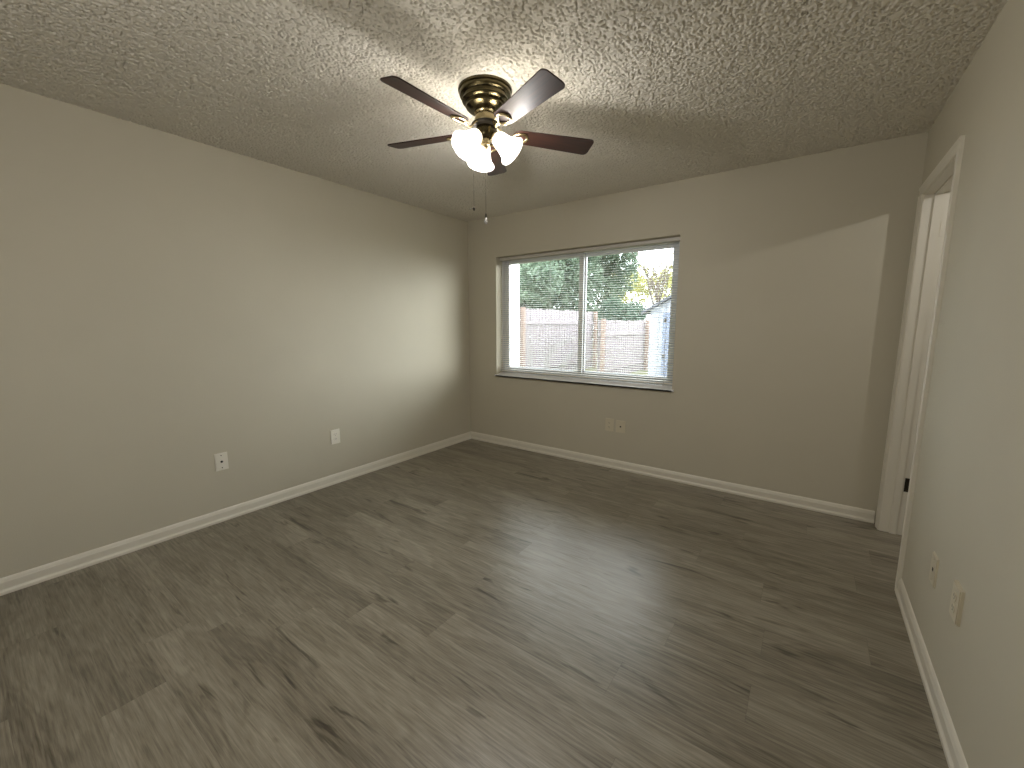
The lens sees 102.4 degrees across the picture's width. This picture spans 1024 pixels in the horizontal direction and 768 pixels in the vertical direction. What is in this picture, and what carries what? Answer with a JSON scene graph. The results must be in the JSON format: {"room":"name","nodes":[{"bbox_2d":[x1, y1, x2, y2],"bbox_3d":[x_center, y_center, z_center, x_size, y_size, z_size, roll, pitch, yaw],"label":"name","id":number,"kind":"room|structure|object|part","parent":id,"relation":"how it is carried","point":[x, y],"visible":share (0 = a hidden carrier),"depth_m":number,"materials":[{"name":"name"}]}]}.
{"room":"empty bedroom","nodes":[
{"label":"empty bedroom","id":0,"kind":"room"},
{"bbox_2d":[0,83,470,577],"bbox_3d":[-1.718,-0.345,3.086,0.115,2.452,4.445,6,10,35],"label":"wall","id":1,"kind":"structure","parent":0,"point":[170,303],"depth_m":2.56,"materials":[{"name":"beige paint"}]},
{"bbox_2d":[214,452,228,470],"bbox_3d":[-1.952,0.523,2.770,0.016,0.118,0.076,6,10,35],"label":"cable plate","id":2,"kind":"object","parent":1,"relation":"attached to","point":[221,459],"visible":1,"depth_m":2.77,"materials":[{"name":"beige plastic"}]},
{"bbox_2d":[0,431,470,595],"bbox_3d":[-1.720,0.844,3.138,0.018,0.083,4.249,6,10,35],"label":"baseboard","id":3,"kind":"structure","parent":1,"relation":"attached to","point":[11,583],"depth_m":2.65,"materials":[{"name":"beige paint"}]},
{"bbox_2d":[330,428,339,444],"bbox_3d":[-1.472,0.439,3.434,0.008,0.122,0.082,6,10,35],"label":"power outlet","id":4,"kind":"object","parent":1,"relation":"attached to","point":[335,434],"visible":1,"depth_m":3.43,"materials":[{"name":"beige plastic"}]},
{"bbox_2d":[0,439,948,767],"bbox_3d":[0.565,1.124,1.873,5.465,0.120,5.065,6,10,35],"label":"floor","id":5,"kind":"structure","parent":0,"point":[471,603],"depth_m":1.76,"materials":[{"name":"grey wood"}]},
{"bbox_2d":[0,0,1007,221],"bbox_3d":[-0.289,-1.463,1.812,3.727,0.158,4.565,6,10,35],"label":"ceiling","id":6,"kind":"structure","parent":0,"point":[664,91],"depth_m":1.87,"materials":[{"name":"beige paint"}]},
{"bbox_2d":[380,68,593,223],"bbox_3d":[-0.154,-1.110,2.008,1.072,0.623,1.047,6,10,35],"label":"ceiling fan","id":7,"kind":"object","parent":6,"relation":"hanging from","point":[486,97],"visible":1,"depth_m":1.93,"materials":[{"name":"brown wood"}]},
{"bbox_3d":[-0.350,-1.201,1.749,0.120,0.006,0.418,24,20,36],"label":"fan blade","id":8,"kind":"part","parent":7,"relation":"part of","materials":[{"name":"brown wood"}]},
{"bbox_3d":[-0.448,-1.258,2.137,0.418,0.006,0.120,5,22,22],"label":"fan blade","id":9,"kind":"part","parent":7,"relation":"part of","materials":[{"name":"brown wood"}]},
{"bbox_3d":[-0.188,-1.167,1.960,0.052,0.052,0.085,8,54,44],"label":"light bulb","id":10,"kind":"part","parent":7,"relation":"part of","materials":[{"name":"white glass"}]},
{"bbox_3d":[-0.151,-1.187,2.098,0.052,0.052,0.085,-2,-35,-15],"label":"light bulb","id":11,"kind":"part","parent":7,"relation":"part of","materials":[{"name":"white glass"}]},
{"bbox_3d":[-0.105,-1.276,2.351,0.120,0.006,0.418,-10,7,5],"label":"fan blade","id":12,"kind":"part","parent":7,"relation":"part of","materials":[{"name":"brown wood"}]},
{"bbox_3d":[-0.049,-1.173,1.997,0.085,0.052,0.052,45,16,5],"label":"light bulb","id":13,"kind":"part","parent":7,"relation":"part of","materials":[{"name":"white glass"}]},
{"bbox_3d":[0.053,-1.184,1.722,0.120,0.006,0.418,12,1,-33],"label":"fan blade","id":14,"kind":"part","parent":7,"relation":"part of","materials":[{"name":"brown wood"}]},
{"bbox_3d":[0.205,-1.230,2.094,0.418,0.006,0.120,0,-5,-14],"label":"fan blade","id":15,"kind":"part","parent":7,"relation":"part of","materials":[{"name":"brown wood"}]},
{"bbox_2d":[468,132,928,522],"bbox_3d":[1.037,-0.439,3.709,3.612,2.452,0.195,6,10,35],"label":"wall","id":16,"kind":"structure","parent":0,"point":[793,272],"depth_m":3.04,"materials":[{"name":"beige paint"}]},
{"bbox_2d":[494,372,673,391],"bbox_3d":[0.611,-0.035,4.013,1.887,0.034,0.134,6,10,35],"label":"trim","id":17,"kind":"structure","parent":16,"relation":"attached to","point":[656,387],"depth_m":3.89,"materials":[{"name":"stone"}]},
{"bbox_2d":[502,241,679,385],"bbox_3d":[0.668,-0.670,4.005,1.857,1.227,0.066,6,10,35],"label":"window","id":18,"kind":"structure","parent":16,"relation":"in","point":[506,322],"depth_m":3.94,"materials":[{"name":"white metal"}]},
{"bbox_3d":[0.313,-0.701,4.240,0.924,1.152,0.023,6,10,35],"label":"sash","id":19,"kind":"part","parent":18,"relation":"part of","materials":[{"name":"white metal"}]},
{"bbox_2d":[500,237,679,385],"bbox_3d":[0.626,-0.660,3.942,1.843,1.221,0.048,6,10,35],"label":"window blind","id":20,"kind":"object","parent":18,"relation":"attached to","point":[673,239],"visible":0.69,"depth_m":3.84,"materials":[{"name":"grey plastic"}]},
{"bbox_3d":[-0.026,-0.722,4.417,0.007,1.171,0.030,6,10,35],"label":"ladder cord","id":21,"kind":"part","parent":20,"relation":"part of","materials":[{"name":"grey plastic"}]},
{"bbox_3d":[0.379,-0.681,4.127,0.007,1.171,0.030,6,10,35],"label":"ladder cord","id":22,"kind":"part","parent":20,"relation":"part of","materials":[{"name":"white fabric"}]},
{"bbox_3d":[0.631,-0.073,4.031,1.837,0.012,0.026,6,10,35],"label":"rail","id":23,"kind":"part","parent":20,"relation":"part of","materials":[{"name":"white plastic"}]},
{"bbox_3d":[0.833,-0.635,3.802,0.007,1.171,0.030,6,10,35],"label":"ladder cord","id":24,"kind":"part","parent":20,"relation":"part of","materials":[{"name":"white fabric"}]},
{"bbox_3d":[1.254,-0.593,3.500,0.007,1.171,0.030,6,10,35],"label":"ladder cord","id":25,"kind":"part","parent":20,"relation":"part of","materials":[{"name":"white fabric"}]},
{"bbox_3d":[1.288,-0.578,3.450,0.033,1.196,0.015,6,10,35],"label":"lift cord","id":26,"kind":"part","parent":20,"relation":"part of","materials":[{"name":"white fabric"}]},
{"bbox_3d":[1.036,-0.633,3.758,0.887,1.152,0.023,6,10,35],"label":"sash","id":27,"kind":"part","parent":18,"relation":"part of","materials":[{"name":"white metal"}]},
{"bbox_2d":[605,418,613,430],"bbox_3d":[0.899,0.376,3.801,0.080,0.118,0.008,6,10,35],"label":"power outlet","id":28,"kind":"object","parent":16,"relation":"attached to","point":[609,423],"visible":1,"depth_m":3.80,"materials":[{"name":"beige plastic"}]},
{"bbox_2d":[616,420,625,432],"bbox_3d":[0.986,0.388,3.740,0.090,0.112,0.008,6,10,35],"label":"jack plate","id":29,"kind":"object","parent":16,"relation":"attached to","point":[620,425],"visible":1,"depth_m":3.74,"materials":[{"name":"beige plastic"}]},
{"bbox_2d":[471,431,874,523],"bbox_3d":[0.969,0.745,3.797,3.594,0.083,0.018,6,10,35],"label":"baseboard","id":30,"kind":"structure","parent":16,"relation":"attached to","point":[850,512],"depth_m":3.38,"materials":[{"name":"beige paint"}]},
{"bbox_2d":[902,0,1023,767],"bbox_3d":[1.303,-0.108,0.916,0.115,2.590,4.450,6,10,35],"label":"wall","id":31,"kind":"structure","parent":0,"point":[968,503],"depth_m":1.33,"materials":[{"name":"beige paint"}]},
{"bbox_2d":[879,157,955,534],"bbox_3d":[2.493,-0.008,2.014,0.788,2.075,0.752,6,10,35],"label":"door","id":32,"kind":"structure","parent":31,"relation":"in","point":[935,205],"depth_m":2.46,"materials":[{"name":"beige paint"}]},
{"bbox_2d":[875,134,965,589],"bbox_3d":[2.159,-0.059,2.233,0.017,2.114,0.838,6,10,35],"label":"trim","id":33,"kind":"structure","parent":31,"relation":"attached to","point":[956,150],"depth_m":1.98,"materials":[{"name":"beige paint"}]},
{"bbox_2d":[895,578,968,767],"bbox_3d":[0.930,1.191,0.693,0.018,0.083,3.353,6,10,35],"label":"baseboard","id":34,"kind":"structure","parent":31,"relation":"attached to","point":[952,749],"depth_m":1.46,"materials":[{"name":"beige paint"}]},
{"bbox_2d":[929,551,939,588],"bbox_3d":[1.624,0.714,1.586,0.008,0.116,0.076,6,10,35],"label":"jack plate","id":35,"kind":"object","parent":31,"relation":"attached to","point":[935,560],"visible":1,"depth_m":1.57,"materials":[{"name":"beige plastic"}]},
{"bbox_2d":[949,580,964,626],"bbox_3d":[1.443,0.710,1.337,0.013,0.118,0.078,6,10,35],"label":"power outlet","id":36,"kind":"object","parent":31,"relation":"attached to","point":[958,593],"visible":1,"depth_m":1.32,"materials":[{"name":"beige plastic"}]},
{"bbox_2d":[951,602,954,612],"bbox_3d":[1.439,0.729,1.343,0.003,0.025,0.033,6,10,35],"label":"receptacle","id":37,"kind":"object","parent":36,"relation":"attached to","point":[952,603],"depth_m":1.34,"materials":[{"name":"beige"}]},
{"bbox_2d":[953,591,956,601],"bbox_3d":[1.439,0.690,1.337,0.003,0.025,0.033,6,10,35],"label":"receptacle","id":38,"kind":"object","parent":36,"relation":"attached to","point":[954,592],"depth_m":1.33,"materials":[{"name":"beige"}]},
{"label":"outside","id":39,"kind":"structure","parent":0,"visible":0},
{"bbox_2d":[573,355,647,375],"bbox_3d":[6.298,-1.457,20.919,52.000,0.200,33.800,6,10,35],"label":"ground","id":40,"kind":"structure","parent":39,"point":[591,368],"depth_m":13.08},
{"bbox_2d":[510,264,519,366],"bbox_3d":[0.047,-1.230,7.439,0.200,3.200,0.200,6,10,35],"label":"porch post","id":41,"kind":"object","parent":40,"relation":"on","point":[514,275],"visible":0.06,"depth_m":7.38,"materials":[{"name":"white paint"}]},
{"bbox_2d":[519,307,597,370],"bbox_3d":[1.331,-1.192,11.806,0.159,1.880,4.900,6,10,35],"label":"fence","id":42,"kind":"object","parent":40,"relation":"on","point":[532,323],"visible":0.39,"depth_m":11.61,"materials":[{"name":"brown wood"}]},
{"bbox_3d":[0.274,-0.974,10.302,0.090,1.880,0.100,6,10,35],"label":"post","id":43,"kind":"part","parent":42,"relation":"part of","materials":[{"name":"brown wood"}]},
{"bbox_3d":[1.303,-1.749,11.745,0.040,0.090,4.900,6,10,35],"label":"rail","id":44,"kind":"part","parent":42,"relation":"part of","materials":[{"name":"white wood"}]},
{"bbox_3d":[1.305,-0.561,11.915,0.040,0.090,4.900,6,10,35],"label":"rail","id":45,"kind":"part","parent":42,"relation":"part of","materials":[{"name":"white wood"}]},
{"bbox_3d":[2.765,-1.468,13.710,0.090,1.880,0.100,6,10,35],"label":"post","id":46,"kind":"part","parent":42,"relation":"part of","materials":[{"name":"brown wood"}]},
{"bbox_2d":[520,256,604,336],"bbox_3d":[0.979,-3.975,16.146,4.804,6.204,4.953,6,10,35],"label":"leafy tree","id":47,"kind":"object","parent":40,"relation":"on","point":[544,300],"visible":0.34,"depth_m":15.21,"materials":[{"name":"green plant"}]},
{"bbox_2d":[571,252,640,354],"bbox_3d":[4.199,-5.309,19.560,4.047,7.872,3.907,6,10,35],"label":"leafy tree","id":48,"kind":"object","parent":40,"relation":"on","point":[602,259],"visible":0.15,"depth_m":19.00,"materials":[{"name":"green plant"}]},
{"bbox_2d":[598,297,646,320],"bbox_3d":[3.976,-1.905,14.890,1.599,2.453,1.964,6,10,35],"label":"round bush","id":49,"kind":"object","parent":40,"relation":"on","point":[608,302],"visible":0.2,"depth_m":14.42,"materials":[{"name":"green plant"}]},
{"bbox_2d":[597,319,649,373],"bbox_3d":[3.408,-1.052,11.866,0.159,1.580,4.200,6,10,35],"label":"fence","id":50,"kind":"object","parent":40,"relation":"on","point":[607,332],"visible":0.52,"depth_m":11.56,"materials":[{"name":"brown wood"}]},
{"bbox_3d":[2.253,-0.815,10.226,0.090,1.580,0.100,6,10,35],"label":"post","id":51,"kind":"part","parent":50,"relation":"part of","materials":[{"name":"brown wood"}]},
{"bbox_3d":[3.383,-0.570,11.955,0.040,0.090,4.200,6,10,35],"label":"rail","id":52,"kind":"part","parent":50,"relation":"part of","materials":[{"name":"white wood"}]},
{"bbox_3d":[3.381,-1.461,11.827,0.040,0.090,4.200,6,10,35],"label":"rail","id":53,"kind":"part","parent":50,"relation":"part of","materials":[{"name":"white wood"}]},
{"bbox_3d":[4.227,-1.206,12.929,0.090,1.580,0.100,6,10,35],"label":"post","id":54,"kind":"part","parent":50,"relation":"part of","materials":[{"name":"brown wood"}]},
{"bbox_2d":[612,265,672,319],"bbox_3d":[7.852,-4.671,24.907,4.875,5.087,4.785,6,10,35],"label":"tree","id":55,"kind":"object","parent":40,"relation":"on","point":[635,289],"visible":0.2,"depth_m":23.96,"materials":[{"name":"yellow plant"}]},
{"bbox_2d":[630,250,672,304],"bbox_3d":[5.658,-2.933,15.281,2.628,4.391,1.906,1,8,6],"label":"bare tree","id":56,"kind":"object","parent":40,"relation":"on","point":[656,289],"visible":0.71,"depth_m":14.97,"materials":[{"name":"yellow plant"}]},
{"bbox_2d":[641,295,670,376],"bbox_3d":[4.169,-0.918,8.337,2.280,2.315,2.640,6,10,35],"label":"garden shed","id":57,"kind":"object","parent":40,"relation":"on","point":[669,297],"visible":0.15,"depth_m":7.83,"materials":[{"name":"grey wood"}]},
{"bbox_3d":[3.215,-0.507,7.579,0.900,1.600,0.030,6,10,35],"label":"door","id":58,"kind":"part","parent":57,"relation":"part of","materials":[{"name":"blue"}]}
]}

